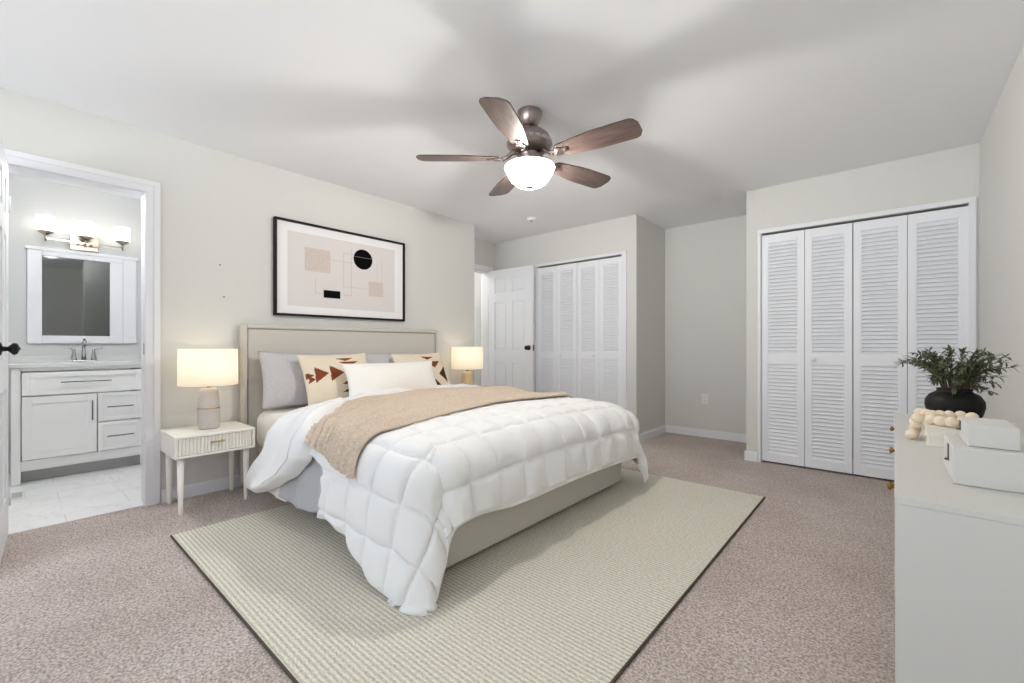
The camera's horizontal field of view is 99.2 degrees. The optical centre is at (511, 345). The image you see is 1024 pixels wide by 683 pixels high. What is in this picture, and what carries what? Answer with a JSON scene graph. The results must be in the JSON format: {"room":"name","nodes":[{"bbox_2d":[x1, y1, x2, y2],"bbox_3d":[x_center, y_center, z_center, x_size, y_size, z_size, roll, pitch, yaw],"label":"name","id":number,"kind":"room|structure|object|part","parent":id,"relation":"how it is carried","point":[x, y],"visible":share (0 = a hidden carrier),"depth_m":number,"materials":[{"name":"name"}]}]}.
{"room":"bedroom","nodes":[
{"label":"bedroom","id":0,"kind":"room"},
{"bbox_2d":[8,173,140,472],"bbox_3d":[-3.374,-0.179,3.185,1.765,2.440,2.200,0,0,41],"label":"wall","id":1,"kind":"structure","parent":0,"point":[30,197],"depth_m":3.74,"materials":[{"name":"grey paint"}]},
{"bbox_2d":[25,245,137,343],"bbox_3d":[-3.788,-0.422,3.871,0.039,0.810,0.719,0,0,41],"label":"mirror","id":2,"kind":"object","parent":1,"relation":"attached to","point":[73,296],"visible":0.98,"depth_m":3.85,"materials":[{"name":"white paint"}]},
{"bbox_3d":[-3.832,-0.420,3.842,0.011,0.675,0.425,0,0,41],"label":"glass","id":3,"kind":"part","parent":2,"relation":"part of","materials":[{"name":"grey mirror"}]},
{"bbox_2d":[36,214,129,252],"bbox_3d":[-3.746,-0.957,3.830,0.156,0.236,0.590,0,0,41],"label":"vanity light","id":4,"kind":"object","parent":1,"relation":"attached to","point":[84,240],"visible":1,"depth_m":3.80,"materials":[{"name":"white glass"}]},
{"bbox_3d":[-3.885,-1.014,3.632,0.108,0.122,0.108,0,0,41],"label":"lamp shade","id":5,"kind":"part","parent":4,"relation":"part of","materials":[{"name":"white glass"}]},
{"bbox_3d":[-3.740,-0.910,3.825,0.133,0.083,0.582,0,0,41],"label":"arm","id":6,"kind":"part","parent":4,"relation":"part of","materials":[{"name":"silver metal"}]},
{"bbox_3d":[-3.798,-0.903,3.874,0.022,0.128,0.185,0,0,41],"label":"plate","id":7,"kind":"part","parent":4,"relation":"part of","materials":[{"name":"silver metal"}]},
{"bbox_3d":[-3.729,-1.014,3.813,0.108,0.122,0.108,0,0,41],"label":"lamp shade","id":8,"kind":"part","parent":4,"relation":"part of","materials":[{"name":"white glass"}]},
{"bbox_3d":[-3.570,-1.014,3.997,0.108,0.122,0.108,0,0,41],"label":"lamp shade","id":9,"kind":"part","parent":4,"relation":"part of","materials":[{"name":"white glass"}]},
{"bbox_2d":[0,87,473,502],"bbox_3d":[-2.595,-0.179,2.935,0.480,2.440,6.040,0,0,41],"label":"wall","id":10,"kind":"structure","parent":0,"point":[217,207],"depth_m":3.14,"materials":[{"name":"white paint"}]},
{"bbox_2d":[0,137,20,563],"bbox_3d":[-2.539,0.023,2.155,0.620,2.012,0.170,0,0,44],"label":"door","id":11,"kind":"structure","parent":10,"relation":"in","point":[6,348],"depth_m":2.16,"materials":[{"name":"white paint"}]},
{"bbox_3d":[-2.317,0.016,2.012,0.064,0.064,0.068,0,0,44],"label":"knob","id":12,"kind":"part","parent":11,"relation":"part of","materials":[{"name":"black metal"}]},
{"bbox_2d":[4,148,159,505],"bbox_3d":[-2.607,-0.014,2.626,0.130,2.110,0.753,0,0,41],"label":"trim","id":13,"kind":"structure","parent":10,"relation":"attached to","point":[150,196],"depth_m":2.83,"materials":[{"name":"white paint"}]},
{"bbox_2d":[161,474,243,502],"bbox_3d":[-1.374,0.999,3.968,0.014,0.085,2.880,0,0,41],"label":"baseboard","id":14,"kind":"structure","parent":10,"relation":"attached to","point":[190,490],"depth_m":3.05,"materials":[{"name":"white paint"}]},
{"bbox_2d":[273,216,404,320],"bbox_3d":[-1.459,-0.621,3.848,0.038,0.767,1.204,0,0,41],"label":"framed art","id":15,"kind":"object","parent":10,"relation":"attached to","point":[319,271],"visible":1,"depth_m":3.76,"materials":[{"name":"black"}]},
{"bbox_2d":[287,230,393,311],"bbox_3d":[-1.462,-0.619,3.843,0.002,0.600,0.991,0,0,41],"label":"art print","id":16,"kind":"object","parent":15,"relation":"attached to","point":[325,272],"depth_m":3.78,"materials":[{"name":"white paper"}]},
{"bbox_2d":[0,432,894,682],"bbox_3d":[-1.116,1.079,2.739,6.413,0.084,7.880,0,0,41],"label":"floor","id":17,"kind":"structure","parent":0,"point":[803,591],"depth_m":1.86,"materials":[{"name":"carpet"}]},
{"bbox_2d":[11,491,24,499],"bbox_3d":[-3.404,1.032,2.997,0.185,0.009,0.075,0,0,41],"label":"floor vent","id":18,"kind":"object","parent":17,"relation":"in","point":[17,495],"visible":0.75,"depth_m":2.99,"materials":[{"name":"white plastic"}]},
{"bbox_2d":[8,355,140,486],"bbox_3d":[-3.600,0.564,3.654,0.604,0.946,0.812,0,0,41],"label":"vanity","id":19,"kind":"object","parent":17,"relation":"on","point":[68,417],"visible":0.94,"depth_m":3.45,"materials":[{"name":"white paint"}]},
{"bbox_3d":[-3.491,0.620,3.375,0.017,0.470,0.404,0,0,41],"label":"door","id":20,"kind":"part","parent":19,"relation":"part of","materials":[{"name":"white paint"}]},
{"bbox_2d":[8,355,140,367],"bbox_3d":[-3.611,0.130,3.663,0.576,0.077,0.812,0,0,41],"label":"countertop","id":21,"kind":"structure","parent":19,"relation":"on","point":[102,360],"depth_m":3.62,"materials":[{"name":"stone"}]},
{"bbox_2d":[64,339,102,361],"bbox_3d":[-3.699,0.039,3.771,0.127,0.198,0.245,0,0,41],"label":"faucet","id":22,"kind":"object","parent":21,"relation":"on","point":[84,342],"visible":1,"depth_m":3.79,"materials":[{"name":"grey metal"}]},
{"bbox_3d":[-3.781,0.072,3.734,0.042,0.109,0.082,0,0,41],"label":"tap handle","id":23,"kind":"part","parent":22,"relation":"part of","materials":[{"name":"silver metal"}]},
{"bbox_3d":[-3.698,0.034,3.770,0.124,0.187,0.034,0,0,41],"label":"spout","id":24,"kind":"part","parent":22,"relation":"part of","materials":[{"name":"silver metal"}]},
{"bbox_3d":[-3.728,0.133,3.796,0.050,0.012,0.160,0,0,41],"label":"plate","id":25,"kind":"part","parent":22,"relation":"part of","materials":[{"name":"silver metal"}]},
{"bbox_3d":[-3.674,0.072,3.858,0.042,0.109,0.082,0,0,41],"label":"tap handle","id":26,"kind":"part","parent":22,"relation":"part of","materials":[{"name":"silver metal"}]},
{"bbox_3d":[-3.399,0.290,3.481,0.017,0.174,0.686,0,0,41],"label":"drawer","id":27,"kind":"part","parent":19,"relation":"part of","materials":[{"name":"white paint"}]},
{"bbox_3d":[-3.381,0.284,3.467,0.028,0.009,0.290,0,0,41],"label":"handle","id":28,"kind":"part","parent":19,"relation":"part of","materials":[{"name":"grey metal"}]},
{"bbox_3d":[-3.265,0.740,3.636,0.017,0.231,0.276,0,0,41],"label":"drawer","id":29,"kind":"part","parent":19,"relation":"part of","materials":[{"name":"white paint"}]},
{"bbox_3d":[-3.265,0.500,3.636,0.017,0.231,0.276,0,0,41],"label":"drawer","id":30,"kind":"part","parent":19,"relation":"part of","materials":[{"name":"white paint"}]},
{"bbox_3d":[-3.249,0.741,3.620,0.028,0.009,0.165,0,0,41],"label":"handle","id":31,"kind":"part","parent":19,"relation":"part of","materials":[{"name":"grey metal"}]},
{"bbox_3d":[-3.249,0.502,3.620,0.028,0.009,0.165,0,0,41],"label":"handle","id":32,"kind":"part","parent":19,"relation":"part of","materials":[{"name":"grey metal"}]},
{"bbox_2d":[160,421,254,515],"bbox_3d":[-2.018,0.797,2.901,0.404,0.488,0.440,0,0,41],"label":"nightstand","id":33,"kind":"object","parent":17,"relation":"on","point":[180,443],"visible":0.98,"depth_m":2.80,"materials":[{"name":"white paint"}]},
{"bbox_3d":[-2.257,0.865,2.869,0.038,0.353,0.037,0,0,41],"label":"leg","id":34,"kind":"part","parent":33,"relation":"part of","materials":[{"name":"white paint"}]},
{"bbox_3d":[-2.035,0.865,2.677,0.038,0.353,0.037,0,0,41],"label":"leg","id":35,"kind":"part","parent":33,"relation":"part of","materials":[{"name":"white paint"}]},
{"bbox_2d":[177,349,237,428],"bbox_3d":[-2.026,0.287,2.913,0.336,0.528,0.336,0,0,41],"label":"table lamp","id":36,"kind":"object","parent":33,"relation":"on","point":[206,368],"visible":1,"depth_m":2.82,"materials":[{"name":"taupe ceramic"},{"name":"off-white linen fabric shade"},{"name":"brushed brass"}]},
{"bbox_3d":[-2.026,0.142,2.913,0.336,0.238,0.336,0,0,41],"label":"lamp shade","id":37,"kind":"part","parent":36,"relation":"part of","materials":[{"name":"beige fabric"}]},
{"bbox_3d":[-2.015,0.623,2.898,0.352,0.098,0.404,0,0,41],"label":"drawer","id":38,"kind":"part","parent":33,"relation":"part of","materials":[{"name":"white paint"}]},
{"bbox_3d":[-2.021,0.865,3.141,0.038,0.353,0.037,0,0,41],"label":"leg","id":39,"kind":"part","parent":33,"relation":"part of","materials":[{"name":"white paint"}]},
{"bbox_3d":[-1.799,0.865,2.950,0.038,0.353,0.037,0,0,41],"label":"leg","id":40,"kind":"part","parent":33,"relation":"part of","materials":[{"name":"white paint"}]},
{"bbox_2d":[170,468,764,682],"bbox_3d":[-0.065,1.034,2.669,2.313,0.012,2.800,0,0,41],"label":"area rug","id":41,"kind":"object","parent":17,"relation":"on","point":[574,595],"visible":0.63,"depth_m":1.84,"materials":[{"name":"fabric"}]},
{"bbox_2d":[240,324,620,568],"bbox_3d":[-0.602,0.441,3.216,2.130,1.200,1.849,0,0,41],"label":"bed","id":42,"kind":"object","parent":41,"relation":"on","point":[481,532],"visible":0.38,"depth_m":3.21,"materials":[{"name":"beige fabric"}]},
{"bbox_2d":[257,407,301,446],"bbox_3d":[-0.548,0.619,3.222,2.030,0.275,1.795,0,0,41],"label":"mattress","id":43,"kind":"object","parent":42,"relation":"on","point":[266,419],"visible":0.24,"depth_m":3.11,"materials":[{"name":"white fabric"}]},
{"bbox_2d":[264,422,286,501],"bbox_3d":[-1.323,0.680,2.892,0.501,0.456,0.561,0,0,41],"label":"sheet","id":44,"kind":"object","parent":43,"relation":"on","point":[275,491],"visible":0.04,"depth_m":2.63,"materials":[{"name":"white fabric"}]},
{"bbox_2d":[279,456,322,512],"bbox_3d":[-0.942,0.665,2.553,0.600,0.452,0.575,0,0,41],"label":"coverlet","id":45,"kind":"object","parent":43,"relation":"on","point":[303,491],"visible":0.14,"depth_m":2.35,"materials":[{"name":"grey fabric"}]},
{"bbox_2d":[258,351,347,409],"bbox_3d":[-1.575,0.260,3.384,0.701,0.434,0.216,0,0,-44],"label":"pillow","id":46,"kind":"object","parent":43,"relation":"on","point":[282,375],"visible":0.47,"depth_m":3.19,"materials":[{"name":"grey fabric"}]},
{"bbox_2d":[297,353,366,405],"bbox_3d":[-1.348,0.258,3.401,0.202,0.396,0.581,0,0,38],"label":"cushion","id":47,"kind":"object","parent":43,"relation":"on","point":[325,378],"visible":0.62,"depth_m":3.27,"materials":[{"name":"beige fabric"}]},
{"bbox_2d":[244,384,480,492],"bbox_3d":[-0.754,0.625,3.373,0.935,0.593,2.273,0,0,41],"label":"bedding cuff","id":48,"kind":"object","parent":43,"relation":"on","point":[284,455],"visible":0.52,"depth_m":2.50,"materials":[{"name":"white fabric"}]},
{"bbox_2d":[341,361,437,396],"bbox_3d":[-0.955,0.269,3.545,0.175,0.265,0.860,0,0,41],"label":"lumbar pillow","id":49,"kind":"object","parent":48,"relation":"on","point":[361,378],"visible":0.84,"depth_m":3.44,"materials":[{"name":"white fabric"}]},
{"bbox_2d":[391,352,449,384],"bbox_3d":[-0.818,0.261,4.007,0.212,0.390,0.571,0,0,44],"label":"cushion","id":50,"kind":"object","parent":48,"relation":"on","point":[439,371],"visible":0.31,"depth_m":4.05,"materials":[{"name":"beige fabric"}]},
{"bbox_2d":[366,351,413,363],"bbox_3d":[-1.117,0.264,3.918,0.695,0.413,0.207,0,0,-44],"label":"pillow","id":51,"kind":"object","parent":43,"relation":"on","point":[371,358],"visible":0.1,"depth_m":3.86,"materials":[{"name":"grey fabric"}]},
{"bbox_2d":[310,397,647,615],"bbox_3d":[-0.137,0.710,2.864,1.319,0.656,2.221,0,0,41],"label":"comforter","id":52,"kind":"object","parent":43,"relation":"on","point":[412,486],"visible":0.76,"depth_m":1.98,"materials":[{"name":"white fabric"}]},
{"bbox_2d":[304,386,572,478],"bbox_3d":[-0.520,0.476,3.139,1.079,0.266,2.141,0,0,37],"label":"throw blanket","id":53,"kind":"object","parent":52,"relation":"on","point":[340,436],"visible":0.99,"depth_m":2.48,"materials":[{"name":"beige fabric"}]},
{"bbox_3d":[-1.394,0.426,3.877,0.067,1.170,1.812,0,0,41],"label":"headboard","id":54,"kind":"part","parent":42,"relation":"part of","materials":[{"name":"beige fabric"}]},
{"bbox_2d":[887,413,1023,682],"bbox_3d":[1.312,0.661,1.176,0.449,0.760,1.340,0,0,41],"label":"dresser","id":55,"kind":"object","parent":17,"relation":"on","point":[959,549],"visible":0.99,"depth_m":0.77,"materials":[{"name":"grey paint"}]},
{"bbox_3d":[0.893,0.330,1.026,0.016,0.021,0.021,0,0,41],"label":"knob","id":56,"kind":"part","parent":55,"relation":"part of","materials":[{"name":"gold metal"}]},
{"bbox_2d":[922,433,943,447],"bbox_3d":[1.295,0.267,1.247,0.168,0.027,0.229,0,0,41],"label":"book","id":57,"kind":"object","parent":55,"relation":"on","point":[931,441],"visible":0.22,"depth_m":1.21,"materials":[{"name":"beige paper"}]},
{"bbox_2d":[922,420,958,437],"bbox_3d":[1.295,0.240,1.252,0.167,0.027,0.228,0,0,41],"label":"book","id":58,"kind":"object","parent":57,"relation":"on","point":[934,430],"visible":0.23,"depth_m":1.21,"materials":[{"name":"beige paper"}]},
{"bbox_2d":[905,408,978,438],"bbox_3d":[1.227,0.238,1.218,0.175,0.084,0.355,0,0,31],"label":"bead garland","id":59,"kind":"object","parent":58,"relation":"on","point":[938,417],"visible":0.8,"depth_m":1.29,"materials":[{"name":"beige wood"}]},
{"bbox_2d":[897,344,1018,417],"bbox_3d":[1.580,0.138,1.567,0.290,0.285,0.290,0,0,-8],"label":"potted plant","id":60,"kind":"object","parent":55,"relation":"on","point":[963,398],"visible":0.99,"depth_m":1.51,"materials":[{"name":"green plant"}]},
{"bbox_2d":[944,433,1023,493],"bbox_3d":[1.031,0.244,0.899,0.202,0.074,0.201,0,0,41],"label":"storage box","id":61,"kind":"object","parent":55,"relation":"on","point":[989,468],"visible":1,"depth_m":0.86,"materials":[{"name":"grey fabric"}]},
{"bbox_3d":[0.945,0.231,0.948,0.008,0.035,0.020,0,0,41],"label":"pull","id":62,"kind":"part","parent":61,"relation":"part of","materials":[{"name":"grey metal"}]},
{"bbox_2d":[956,417,1020,450],"bbox_3d":[1.003,0.184,0.925,0.080,0.044,0.139,0,0,41],"label":"storage box","id":63,"kind":"object","parent":61,"relation":"on","point":[975,432],"visible":1,"depth_m":0.88,"materials":[{"name":"grey fabric"}]},
{"bbox_3d":[-0.432,0.797,4.732,0.404,0.488,0.440,0,0,41],"label":"nightstand","id":64,"kind":"object","parent":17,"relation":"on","visible":0},
{"bbox_2d":[451,347,482,384],"bbox_3d":[-0.482,0.284,4.696,0.344,0.535,0.344,0,0,41],"label":"table lamp","id":65,"kind":"object","parent":64,"relation":"on","point":[462,358],"visible":0.86,"depth_m":4.56,"materials":[{"name":"white fabric"}]},
{"bbox_3d":[-0.482,0.134,4.696,0.344,0.235,0.344,0,0,41],"label":"lamp shade","id":66,"kind":"part","parent":65,"relation":"part of","materials":[{"name":"beige fabric"}]},
{"bbox_2d":[474,272,481,385],"bbox_3d":[-0.819,-0.179,6.331,1.060,2.440,2.100,0,0,41],"label":"wall","id":67,"kind":"structure","parent":0,"point":[477,276],"depth_m":7.29,"materials":[{"name":"white paint"}]},
{"bbox_2d":[474,239,493,271],"bbox_3d":[-0.599,-0.179,5.691,0.110,2.440,0.960,0,0,41],"label":"wall","id":68,"kind":"structure","parent":0,"point":[483,251],"depth_m":5.86,"materials":[{"name":"white paint"}]},
{"bbox_2d":[474,264,492,385],"bbox_3d":[-0.569,-0.015,5.713,0.130,2.111,0.814,0,0,41],"label":"trim","id":69,"kind":"structure","parent":68,"relation":"attached to","point":[482,269],"depth_m":5.96,"materials":[{"name":"white paint"}]},
{"bbox_2d":[488,265,533,391],"bbox_3d":[-0.043,0.014,5.653,0.762,2.030,0.103,0,0,41],"label":"door","id":70,"kind":"structure","parent":68,"relation":"in","point":[511,290],"depth_m":5.65,"materials":[{"name":"white paint"}]},
{"bbox_2d":[0,0,1023,243],"bbox_3d":[-1.135,-1.439,2.755,6.563,0.080,7.980,0,0,41],"label":"ceiling","id":71,"kind":"structure","parent":0,"point":[728,99],"depth_m":2.34,"materials":[{"name":"white paint"}]},
{"bbox_2d":[416,97,641,195],"bbox_3d":[0.144,-1.166,2.602,1.271,0.464,1.293,0,0,41],"label":"ceiling fan","id":72,"kind":"object","parent":71,"relation":"hanging from","point":[528,141],"visible":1,"depth_m":2.52,"materials":[{"name":"brown wood"}]},
{"bbox_3d":[-0.323,-1.119,2.607,0.487,0.007,0.156,0,12,-1],"label":"blade","id":73,"kind":"part","parent":72,"relation":"part of","materials":[{"name":"brown wood"}]},
{"bbox_3d":[-0.055,-1.137,2.607,0.189,0.075,0.064,0,12,-1],"label":"blade arm","id":74,"kind":"part","parent":72,"relation":"part of","materials":[{"name":"brown metal"}]},
{"bbox_3d":[-0.021,-1.119,2.204,0.156,0.007,0.487,13,4,17],"label":"blade","id":75,"kind":"part","parent":72,"relation":"part of","materials":[{"name":"brown wood"}]},
{"bbox_3d":[-0.033,-1.119,3.018,0.156,0.007,0.487,-13,4,-18],"label":"blade","id":76,"kind":"part","parent":72,"relation":"part of","materials":[{"name":"brown wood"}]},
{"bbox_3d":[0.062,-1.137,2.459,0.064,0.075,0.189,13,4,17],"label":"blade arm","id":77,"kind":"part","parent":72,"relation":"part of","materials":[{"name":"brown metal"}]},
{"bbox_3d":[0.232,-1.137,2.712,0.189,0.075,0.064,0,-12,-37],"label":"blade arm","id":78,"kind":"part","parent":72,"relation":"part of","materials":[{"name":"brown metal"}]},
{"bbox_3d":[0.239,-1.137,2.524,0.189,0.075,0.064,0,-12,35],"label":"blade arm","id":79,"kind":"part","parent":72,"relation":"part of","materials":[{"name":"brown metal"}]},
{"bbox_3d":[0.449,-1.119,2.870,0.487,0.007,0.156,0,-12,-37],"label":"blade","id":80,"kind":"part","parent":72,"relation":"part of","materials":[{"name":"brown wood"}]},
{"bbox_3d":[0.456,-1.119,2.366,0.487,0.007,0.156,0,-12,35],"label":"blade","id":81,"kind":"part","parent":72,"relation":"part of","materials":[{"name":"brown wood"}]},
{"bbox_2d":[527,217,535,220],"bbox_3d":[0.214,-1.381,4.787,0.100,0.034,0.100,0,0,41],"label":"smoke detector","id":82,"kind":"object","parent":71,"relation":"attached to","point":[528,218],"visible":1,"depth_m":4.75,"materials":[{"name":"white plastic"}]},
{"bbox_2d":[494,143,979,451],"bbox_3d":[1.746,-0.179,4.891,4.703,2.440,0.900,0,0,41],"label":"wall","id":83,"kind":"structure","parent":0,"point":[692,290],"depth_m":4.78,"materials":[{"name":"white paint"}]},
{"bbox_2d":[538,263,576,397],"bbox_3d":[0.546,0.024,5.346,0.579,2.003,0.061,0,0,41],"label":"door","id":84,"kind":"structure","parent":83,"relation":"in","point":[557,285],"depth_m":5.33,"materials":[{"name":"white paint"}]},
{"bbox_3d":[0.447,-0.413,5.454,0.204,0.986,0.026,0,0,41],"label":"louver panel","id":85,"kind":"part","parent":84,"relation":"part of","materials":[{"name":"white paint"}]},
{"bbox_3d":[0.447,0.556,5.454,0.204,0.794,0.026,0,0,41],"label":"louver panel","id":86,"kind":"part","parent":84,"relation":"part of","materials":[{"name":"white paint"}]},
{"bbox_3d":[0.667,-0.413,5.264,0.204,0.986,0.026,0,0,41],"label":"louver panel","id":87,"kind":"part","parent":84,"relation":"part of","materials":[{"name":"white paint"}]},
{"bbox_3d":[0.667,0.556,5.264,0.204,0.794,0.026,0,0,41],"label":"louver panel","id":88,"kind":"part","parent":84,"relation":"part of","materials":[{"name":"white paint"}]},
{"bbox_2d":[534,251,626,409],"bbox_3d":[0.789,0.009,5.178,1.277,2.065,0.118,0,0,41],"label":"trim","id":89,"kind":"structure","parent":83,"relation":"attached to","point":[624,253],"depth_m":4.75,"materials":[{"name":"white paint"}]},
{"bbox_2d":[577,256,621,406],"bbox_3d":[0.989,0.024,4.963,0.579,2.003,0.061,0,0,41],"label":"door","id":90,"kind":"structure","parent":83,"relation":"in","point":[599,282],"depth_m":4.96,"materials":[{"name":"white paint"}]},
{"bbox_3d":[0.889,-0.413,5.071,0.204,0.986,0.026,0,0,41],"label":"louver panel","id":91,"kind":"part","parent":90,"relation":"part of","materials":[{"name":"white paint"}]},
{"bbox_3d":[0.889,0.556,5.071,0.204,0.794,0.026,0,0,41],"label":"louver panel","id":92,"kind":"part","parent":90,"relation":"part of","materials":[{"name":"white paint"}]},
{"bbox_3d":[1.109,-0.413,4.881,0.204,0.986,0.026,0,0,41],"label":"louver panel","id":93,"kind":"part","parent":90,"relation":"part of","materials":[{"name":"white paint"}]},
{"bbox_3d":[1.109,0.556,4.881,0.204,0.794,0.026,0,0,41],"label":"louver panel","id":94,"kind":"part","parent":90,"relation":"part of","materials":[{"name":"white paint"}]},
{"bbox_2d":[638,425,757,461],"bbox_3d":[1.980,0.999,4.606,1.251,0.085,0.804,0,0,41],"label":"baseboard","id":95,"kind":"structure","parent":83,"relation":"attached to","point":[748,455],"depth_m":4.88,"materials":[{"name":"white paint"}]},
{"bbox_2d":[702,394,707,403],"bbox_3d":[2.189,0.609,4.950,0.072,0.116,0.008,0,0,41],"label":"wall outlet","id":96,"kind":"object","parent":83,"relation":"attached to","point":[704,396],"visible":1,"depth_m":4.95,"materials":[{"name":"white plastic"}]},
{"bbox_2d":[762,223,852,473],"bbox_3d":[2.470,0.024,3.681,0.638,2.003,0.061,0,0,41],"label":"door","id":97,"kind":"structure","parent":83,"relation":"in","point":[807,275],"depth_m":3.67,"materials":[{"name":"white paint"}]},
{"bbox_3d":[2.360,-0.413,3.798,0.233,0.986,0.026,0,0,41],"label":"louver panel","id":98,"kind":"part","parent":97,"relation":"part of","materials":[{"name":"white paint"}]},
{"bbox_3d":[2.360,0.556,3.798,0.233,0.794,0.026,0,0,41],"label":"louver panel","id":99,"kind":"part","parent":97,"relation":"part of","materials":[{"name":"white paint"}]},
{"bbox_3d":[2.602,-0.413,3.589,0.233,0.986,0.026,0,0,41],"label":"louver panel","id":100,"kind":"part","parent":97,"relation":"part of","materials":[{"name":"white paint"}]},
{"bbox_3d":[2.602,0.556,3.589,0.233,0.794,0.026,0,0,41],"label":"louver panel","id":101,"kind":"part","parent":97,"relation":"part of","materials":[{"name":"white paint"}]},
{"bbox_2d":[758,196,976,461],"bbox_3d":[2.736,0.005,3.492,1.345,2.071,0.118,0,0,41],"label":"trim","id":102,"kind":"structure","parent":83,"relation":"attached to","point":[972,202],"depth_m":3.25,"materials":[{"name":"white paint"}]},
{"bbox_2d":[853,206,968,479],"bbox_3d":[2.956,0.024,3.260,0.638,2.003,0.061,0,0,41],"label":"door","id":103,"kind":"structure","parent":83,"relation":"in","point":[938,240],"depth_m":3.31,"materials":[{"name":"white paint"}]},
{"bbox_3d":[2.846,-0.413,3.377,0.233,0.986,0.026,0,0,41],"label":"louver panel","id":104,"kind":"part","parent":103,"relation":"part of","materials":[{"name":"white paint"}]},
{"bbox_3d":[2.846,0.556,3.377,0.233,0.794,0.026,0,0,41],"label":"louver panel","id":105,"kind":"part","parent":103,"relation":"part of","materials":[{"name":"white paint"}]},
{"bbox_3d":[3.088,0.556,3.167,0.233,0.794,0.026,0,0,41],"label":"louver panel","id":106,"kind":"part","parent":103,"relation":"part of","materials":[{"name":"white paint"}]},
{"bbox_3d":[3.088,-0.413,3.167,0.233,0.986,0.026,0,0,41],"label":"louver panel","id":107,"kind":"part","parent":103,"relation":"part of","materials":[{"name":"white paint"}]},
{"bbox_2d":[907,215,907,413],"bbox_3d":[1.783,-0.179,4.858,4.803,2.440,0.680,0,0,41],"label":"wall","id":108,"kind":"structure","parent":0,"point":[907,215],"depth_m":3.76,"materials":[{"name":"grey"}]},
{"bbox_2d":[980,44,1023,422],"bbox_3d":[1.270,-0.179,0.673,0.100,2.440,7.680,0,0,41],"label":"wall","id":109,"kind":"structure","parent":0,"point":[1002,141],"depth_m":2.36,"materials":[{"name":"white paint"}]}
]}

